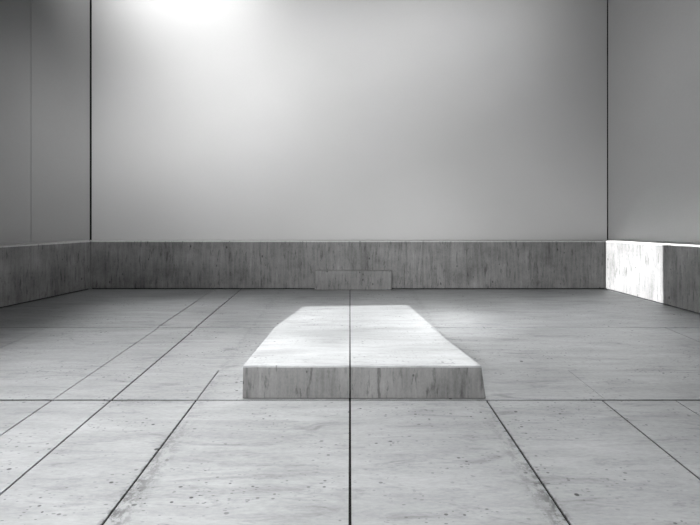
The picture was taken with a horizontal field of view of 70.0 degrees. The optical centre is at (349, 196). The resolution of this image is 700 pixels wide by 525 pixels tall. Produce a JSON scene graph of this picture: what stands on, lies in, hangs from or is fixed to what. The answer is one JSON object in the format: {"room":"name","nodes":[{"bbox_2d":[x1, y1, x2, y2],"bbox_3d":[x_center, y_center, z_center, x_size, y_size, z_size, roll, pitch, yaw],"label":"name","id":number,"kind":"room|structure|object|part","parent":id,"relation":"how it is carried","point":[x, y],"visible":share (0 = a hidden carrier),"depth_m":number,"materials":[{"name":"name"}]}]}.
{"room":"empty gallery room","nodes":[
{"label":"empty gallery room","id":0,"kind":"room"},
{"bbox_2d":[0,0,30,243],"bbox_3d":[-5.659,-1.100,6.550,0.200,5.300,2.597,0,0,36],"label":"wall","id":1,"kind":"structure","parent":0,"point":[15,15],"depth_m":7.38,"materials":[{"name":"grey paint"}]},
{"bbox_2d":[31,0,89,242],"bbox_3d":[-4.659,-1.100,7.990,0.200,5.300,0.917,0,0,31],"label":"wall","id":2,"kind":"structure","parent":0,"point":[60,29],"depth_m":7.91,"materials":[{"name":"grey paint"}]},
{"bbox_2d":[90,0,91,239],"bbox_3d":[-4.335,-1.100,8.540,0.170,5.300,0.300,0,0,0],"label":"trim","id":3,"kind":"structure","parent":2,"relation":"attached to","point":[90,0],"depth_m":8.39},
{"bbox_2d":[92,0,606,240],"bbox_3d":[-0.011,-1.100,8.430,8.584,5.300,0.200,0,0,0],"label":"wall","id":4,"kind":"structure","parent":0,"point":[212,119],"depth_m":8.33,"materials":[{"name":"paint"}]},
{"bbox_2d":[607,0,607,239],"bbox_3d":[4.300,-1.100,8.540,0.160,5.300,0.300,0,0,0],"label":"trim","id":5,"kind":"structure","parent":4,"relation":"attached to","point":[607,0],"depth_m":8.39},
{"bbox_2d":[0,288,699,524],"bbox_3d":[0.000,1.580,2.800,18.400,0.160,12.000,0,0,0],"label":"floor","id":6,"kind":"structure","parent":0,"point":[225,462],"depth_m":3.37,"materials":[{"name":"concrete"}]},
{"bbox_2d":[0,240,90,307],"bbox_3d":[-4.797,1.069,6.927,0.808,0.862,2.798,0,0,34],"label":"concrete ledge","id":7,"kind":"object","parent":6,"relation":"on","point":[29,272],"visible":1,"depth_m":7.29,"materials":[{"name":"grey concrete"}]},
{"bbox_2d":[90,240,605,288],"bbox_3d":[-0.035,1.107,8.218,8.590,0.786,0.219,0,0,0],"label":"concrete ledge","id":8,"kind":"object","parent":6,"relation":"on","point":[115,264],"visible":0.88,"depth_m":8.11,"materials":[{"name":"grey concrete"}]},
{"bbox_2d":[315,270,391,289],"bbox_3d":[0.052,1.342,8.073,1.246,0.316,0.066,0,0,0],"label":"concrete block","id":9,"kind":"object","parent":6,"relation":"on","point":[324,279],"visible":1,"depth_m":8.04,"materials":[{"name":"grey concrete"}]},
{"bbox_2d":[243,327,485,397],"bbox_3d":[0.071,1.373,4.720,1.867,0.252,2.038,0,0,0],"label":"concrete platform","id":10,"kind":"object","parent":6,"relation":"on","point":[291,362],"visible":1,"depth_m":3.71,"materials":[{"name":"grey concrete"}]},
{"bbox_3d":[-0.433,1.372,4.720,0.857,0.250,2.038,0,0,0],"label":"plate","id":11,"kind":"part","parent":10,"relation":"part of","materials":[{"name":"concrete"}]},
{"bbox_3d":[0.489,1.372,4.720,0.968,0.250,2.038,0,0,0],"label":"plate","id":12,"kind":"part","parent":10,"relation":"part of","materials":[{"name":"concrete"}]},
{"bbox_2d":[605,240,699,313],"bbox_3d":[4.815,1.006,6.192,0.655,0.989,4.389,0,0,-10],"label":"concrete ledge","id":13,"kind":"object","parent":6,"relation":"on","point":[659,272],"visible":1,"depth_m":7.06,"materials":[{"name":"grey concrete"}]},
{"bbox_2d":[608,0,699,243],"bbox_3d":[5.669,-1.100,4.042,0.200,5.300,9.000,0,0,-16],"label":"wall","id":14,"kind":"structure","parent":0,"point":[654,45],"depth_m":7.49,"materials":[{"name":"grey paint"}]}
]}

